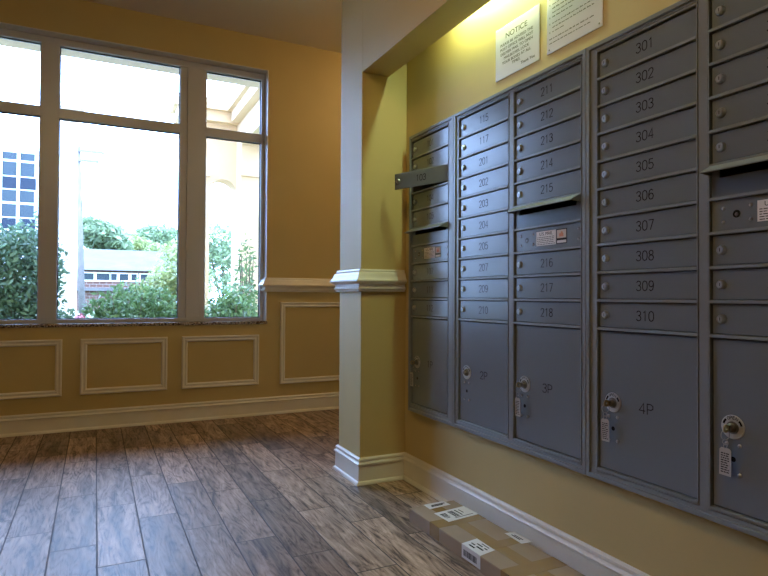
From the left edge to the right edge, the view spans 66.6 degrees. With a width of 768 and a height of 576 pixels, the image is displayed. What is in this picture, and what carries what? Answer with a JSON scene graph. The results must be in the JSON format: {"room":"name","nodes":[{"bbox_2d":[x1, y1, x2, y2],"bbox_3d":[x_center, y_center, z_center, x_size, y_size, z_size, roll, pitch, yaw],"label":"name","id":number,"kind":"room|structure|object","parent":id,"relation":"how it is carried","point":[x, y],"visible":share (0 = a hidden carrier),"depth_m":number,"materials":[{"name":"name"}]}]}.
{"room":"apartment mail room","nodes":[
{"label":"apartment mail room","id":0,"kind":"room"},
{"bbox_2d":[0,0,341,415],"bbox_3d":[-2.119,-0.510,4.186,7.100,2.985,0.260,1,-1,-26],"label":"wall","id":1,"kind":"structure","parent":0,"point":[304,98],"depth_m":4.57,"materials":[{"name":"paint"}]},
{"bbox_2d":[0,339,61,399],"bbox_3d":[-2.453,0.540,3.852,0.580,0.386,0.018,1,-1,-26],"label":"trim","id":2,"kind":"structure","parent":1,"relation":"attached to","point":[57,343],"depth_m":3.93,"materials":[{"name":"paint"}]},
{"bbox_2d":[80,337,167,394],"bbox_3d":[-1.841,0.548,4.154,0.566,0.386,0.018,1,-1,-26],"label":"trim","id":3,"kind":"structure","parent":1,"relation":"attached to","point":[84,390],"depth_m":4.14,"materials":[{"name":"paint"}]},
{"bbox_2d":[0,22,268,327],"bbox_3d":[-1.911,-0.699,4.312,2.119,2.090,0.322,1,-1,-26],"label":"window","id":4,"kind":"structure","parent":1,"relation":"in","point":[192,130],"depth_m":4.38,"materials":[{"name":"silver metal"}]},
{"bbox_2d":[0,392,338,437],"bbox_3d":[-2.063,0.913,4.035,6.700,0.136,0.026,1,-1,-26],"label":"baseboard","id":5,"kind":"structure","parent":1,"relation":"attached to","point":[94,419],"depth_m":4.25,"materials":[{"name":"paint"}]},
{"bbox_2d":[181,335,258,388],"bbox_3d":[-1.238,0.557,4.452,0.576,0.389,0.018,1,-1,-26],"label":"trim","id":6,"kind":"structure","parent":1,"relation":"attached to","point":[185,339],"depth_m":4.44,"materials":[{"name":"paint"}]},
{"bbox_2d":[258,278,335,291],"bbox_3d":[-0.024,-0.014,5.093,2.128,0.112,0.135,1,-1,-26],"label":"trim","id":7,"kind":"structure","parent":1,"relation":"attached to","point":[266,284],"depth_m":4.70,"materials":[{"name":"paint"}]},
{"bbox_2d":[280,302,339,383],"bbox_3d":[-0.369,0.444,4.884,1.022,0.653,0.018,1,-1,-26],"label":"trim","id":8,"kind":"structure","parent":1,"relation":"attached to","point":[283,380],"depth_m":4.70,"materials":[{"name":"paint"}]},
{"bbox_2d":[84,0,341,52],"bbox_3d":[-0.479,-2.195,0.915,7.100,0.300,7.615,1,-1,-26],"label":"ceiling","id":9,"kind":"structure","parent":0,"point":[311,23],"depth_m":4.27,"materials":[{"name":"beige paint"}]},
{"bbox_2d":[0,409,485,575],"bbox_3d":[-0.497,1.015,0.865,7.100,0.150,7.615,1,-1,-26],"label":"floor","id":10,"kind":"structure","parent":0,"point":[262,495],"depth_m":2.59,"materials":[{"name":"brown wood"}]},
{"bbox_2d":[339,0,406,457],"bbox_3d":[-0.060,-0.515,3.108,0.255,2.985,0.283,1,-1,-26],"label":"wall pier","id":11,"kind":"object","parent":10,"relation":"on","point":[373,106],"visible":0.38,"depth_m":2.99,"materials":[{"name":"paint"}]},
{"bbox_2d":[330,269,406,291],"bbox_3d":[0.031,-0.035,3.147,0.546,0.112,0.365,1,-1,-26],"label":"trim","id":12,"kind":"structure","parent":11,"relation":"attached to","point":[386,280],"depth_m":2.96,"materials":[{"name":"paint"}]},
{"bbox_2d":[409,500,584,575],"bbox_3d":[0.426,0.936,2.044,0.239,0.055,0.988,1,-1,-26],"label":"cardboard box","id":13,"kind":"object","parent":10,"relation":"on","point":[493,550],"visible":1,"depth_m":2.10,"materials":[{"name":"brown cardboard"}]},
{"bbox_2d":[363,0,490,76],"bbox_3d":[1.127,-1.577,0.614,0.146,0.927,5.265,1,-1,-26],"label":"beam","id":14,"kind":"structure","parent":0,"point":[395,32],"depth_m":2.61,"materials":[{"name":"paint"}]},
{"bbox_2d":[405,0,767,575],"bbox_3d":[1.448,-0.541,0.917,0.505,2.985,5.548,1,-1,-26],"label":"wall","id":15,"kind":"structure","parent":0,"point":[456,72],"depth_m":2.12,"materials":[{"name":"paint"}]},
{"bbox_2d":[395,115,453,425],"bbox_3d":[0.339,-0.076,2.828,0.491,1.379,0.408,1,-1,-26],"label":"mailbox unit","id":16,"kind":"object","parent":15,"relation":"attached to","point":[429,178],"visible":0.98,"depth_m":2.77,"materials":[{"name":"grey paint"}]},
{"bbox_2d":[409,360,414,385],"bbox_3d":[0.132,0.419,2.882,0.026,0.129,0.035,1,-1,-26],"label":"key","id":17,"kind":"object","parent":16,"relation":"hanging from","point":[411,373],"visible":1,"depth_m":2.88,"materials":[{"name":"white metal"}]},
{"bbox_2d":[405,222,447,233],"bbox_3d":[0.197,-0.285,2.777,0.050,0.025,0.336,1,-1,-26],"label":"hood","id":18,"kind":"object","parent":16,"relation":"attached to","point":[412,228],"depth_m":2.78,"materials":[{"name":"grey paint"}]},
{"bbox_2d":[332,444,649,575],"bbox_3d":[1.216,0.883,0.799,0.581,0.131,5.574,1,-1,-26],"label":"baseboard","id":19,"kind":"structure","parent":15,"relation":"attached to","point":[586,559],"depth_m":2.40,"materials":[{"name":"paint"}]},
{"bbox_2d":[496,3,539,81],"bbox_3d":[0.510,-0.935,2.249,0.003,0.205,0.260,1,-1,-26],"label":"notice","id":20,"kind":"object","parent":15,"relation":"attached to","point":[517,42],"visible":1,"depth_m":2.24,"materials":[{"name":"paper"}]},
{"bbox_2d":[453,48,585,474],"bbox_3d":[0.633,-0.083,2.310,0.423,1.379,0.779,1,-1,-26],"label":"mailbox unit","id":21,"kind":"object","parent":15,"relation":"attached to","point":[519,173],"visible":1,"depth_m":2.17,"materials":[{"name":"grey paint"}]},
{"bbox_2d":[515,382,521,416],"bbox_3d":[0.489,0.410,2.160,0.026,0.128,0.030,1,-1,-26],"label":"key","id":22,"kind":"object","parent":21,"relation":"hanging from","point":[517,400],"visible":1,"depth_m":2.16,"materials":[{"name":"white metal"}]},
{"bbox_2d":[505,194,580,213],"bbox_3d":[0.553,-0.294,2.058,0.050,0.025,0.336,1,-1,-26],"label":"hood","id":23,"kind":"object","parent":21,"relation":"attached to","point":[516,208],"depth_m":2.05,"materials":[{"name":"grey paint"}]},
{"bbox_2d":[547,0,602,54],"bbox_3d":[0.642,-1.005,1.984,0.005,0.338,0.257,1,-1,-26],"label":"notice","id":24,"kind":"object","parent":15,"relation":"attached to","point":[568,21],"visible":1,"depth_m":1.99,"materials":[{"name":"paper"}]},
{"bbox_2d":[586,0,767,541],"bbox_3d":[0.979,-0.092,1.611,0.423,1.379,0.779,1,-1,-26],"label":"mailbox unit","id":25,"kind":"object","parent":15,"relation":"attached to","point":[677,97],"visible":0.98,"depth_m":1.59,"materials":[{"name":"grey paint"}]},
{"bbox_2d":[601,400,609,441],"bbox_3d":[0.673,0.405,1.790,0.026,0.129,0.030,1,-1,-26],"label":"key","id":26,"kind":"object","parent":25,"relation":"hanging from","point":[604,422],"visible":1,"depth_m":1.79,"materials":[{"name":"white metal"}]},
{"bbox_2d":[719,424,730,476],"bbox_3d":[0.846,0.401,1.448,0.024,0.129,0.030,0,-1,22],"label":"key","id":27,"kind":"object","parent":25,"relation":"hanging from","point":[724,453],"visible":1,"depth_m":1.45,"materials":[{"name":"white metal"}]},
{"bbox_2d":[699,155,767,176],"bbox_3d":[0.901,-0.303,1.352,0.050,0.025,0.336,1,-1,-26],"label":"hood","id":28,"kind":"object","parent":25,"relation":"attached to","point":[712,168],"depth_m":1.45,"materials":[{"name":"grey paint"}]},
{"bbox_3d":[0.952,-4.270,-1.809,32.000,10.650,13.815,1,-1,-26],"label":"wall","id":29,"kind":"structure","parent":0,"visible":0},
{"bbox_2d":[0,38,259,87],"bbox_3d":[-2.655,-2.216,4.526,7.200,0.500,0.785,1,-1,-26],"label":"trim","id":30,"kind":"structure","parent":29,"relation":"attached to","point":[3,42],"depth_m":5.07,"materials":[{"name":"beige paint"}]},
{"label":"outside","id":31,"kind":"structure","parent":0,"visible":0},
{"bbox_2d":[77,302,215,317],"bbox_3d":[-25.460,1.995,51.432,180.000,0.500,105.185,1,-1,-26],"label":"ground","id":32,"kind":"structure","parent":31,"point":[212,302],"depth_m":35.13,"materials":[{"name":"green plant"}]},
{"bbox_2d":[0,143,38,302],"bbox_3d":[-43.197,-4.759,39.975,34.000,12.446,6.150,1,-1,-26],"label":"office building","id":33,"kind":"structure","parent":32,"relation":"on","point":[19,166],"depth_m":44.29,"materials":[{"name":"concrete"}]},
{"bbox_2d":[0,210,69,318],"bbox_3d":[-3.688,0.189,5.769,1.061,1.965,1.002,1,-1,-26],"label":"shrub","id":34,"kind":"object","parent":32,"relation":"on","point":[14,276],"visible":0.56,"depth_m":5.61,"materials":[{"name":"green plant"}]},
{"bbox_2d":[58,303,78,317],"bbox_3d":[-3.116,0.655,5.590,0.460,1.032,0.466,1,-1,-26],"label":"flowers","id":35,"kind":"object","parent":32,"relation":"on","point":[72,310],"visible":0.03,"depth_m":5.57,"materials":[{"name":"white plant"}]},
{"bbox_2d":[58,100,84,316],"bbox_3d":[-4.528,-0.725,8.369,0.380,3.820,0.380,1,-1,-26],"label":"porch column","id":36,"kind":"structure","parent":32,"relation":"on","point":[68,188],"depth_m":8.29,"materials":[{"name":"white paint"}]},
{"bbox_2d":[77,143,104,317],"bbox_3d":[-14.887,-2.806,28.376,2.300,8.504,0.320,1,-1,-26],"label":"utility pole","id":37,"kind":"object","parent":32,"relation":"on","point":[84,205],"visible":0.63,"depth_m":28.34,"materials":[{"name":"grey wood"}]},
{"bbox_2d":[77,215,133,250],"bbox_3d":[-27.600,-2.538,56.106,8.708,8.919,6.292,1,-1,-37],"label":"tree","id":38,"kind":"object","parent":32,"relation":"on","point":[99,233],"visible":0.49,"depth_m":54.80,"materials":[{"name":"green plant"}]},
{"bbox_2d":[85,231,164,251],"bbox_3d":[-30.109,-2.249,66.766,7.098,8.652,9.563,0,-1,4],"label":"tree","id":39,"kind":"object","parent":32,"relation":"on","point":[148,245],"visible":0.06,"depth_m":66.52,"materials":[{"name":"green plant"}]},
{"bbox_2d":[77,249,176,310],"bbox_3d":[-21.341,-0.650,45.238,9.363,4.639,9.000,1,-1,-26],"label":"brick house","id":40,"kind":"structure","parent":32,"relation":"on","point":[103,269],"depth_m":42.28,"materials":[{"name":"white paint"}]},
{"bbox_2d":[79,278,176,317],"bbox_3d":[-2.773,0.535,6.454,1.171,1.308,0.815,1,-1,-26],"label":"shrub","id":41,"kind":"object","parent":32,"relation":"on","point":[115,308],"visible":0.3,"depth_m":6.34,"materials":[{"name":"green plant"}]},
{"bbox_2d":[128,268,176,316],"bbox_3d":[-2.893,0.463,7.697,0.926,1.487,0.749,1,-1,-26],"label":"shrub","id":42,"kind":"object","parent":32,"relation":"on","point":[170,280],"visible":0.12,"depth_m":7.57,"materials":[{"name":"green plant"}]},
{"bbox_2d":[129,221,176,274],"bbox_3d":[-30.975,-3.228,78.586,7.840,10.978,8.969,1,-1,-26],"label":"tree","id":43,"kind":"object","parent":32,"relation":"on","point":[162,236],"visible":0.29,"depth_m":76.56,"materials":[{"name":"green plant"}]},
{"bbox_2d":[146,238,216,294],"bbox_3d":[-13.343,-0.804,38.859,4.566,5.054,4.431,1,-1,-26],"label":"tree","id":44,"kind":"object","parent":32,"relation":"on","point":[170,248],"visible":0.19,"depth_m":38.76,"materials":[{"name":"green plant"}]},
{"bbox_2d":[176,220,230,300],"bbox_3d":[-9.042,-1.071,33.095,4.780,5.459,4.277,0,-1,-6],"label":"tree","id":45,"kind":"object","parent":32,"relation":"on","point":[220,254],"visible":0.47,"depth_m":32.20,"materials":[{"name":"green plant"}]},
{"bbox_2d":[170,85,259,314],"bbox_3d":[-1.665,-0.816,7.549,1.714,4.009,3.770,1,-1,-26],"label":"arcade","id":46,"kind":"object","parent":32,"relation":"on","point":[235,165],"visible":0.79,"depth_m":8.75,"materials":[{"name":"beige paint"}]},
{"bbox_2d":[205,282,257,316],"bbox_3d":[-1.765,0.560,6.487,0.869,1.269,0.668,1,-1,-26],"label":"shrub","id":47,"kind":"object","parent":32,"relation":"on","point":[231,305],"visible":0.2,"depth_m":6.49,"materials":[{"name":"green plant"}]},
{"bbox_2d":[233,233,257,312],"bbox_3d":[-1.698,0.261,7.173,0.381,1.885,0.441,1,-1,-26],"label":"shrub","id":48,"kind":"object","parent":32,"relation":"on","point":[250,284],"visible":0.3,"depth_m":7.15,"materials":[{"name":"green plant"}]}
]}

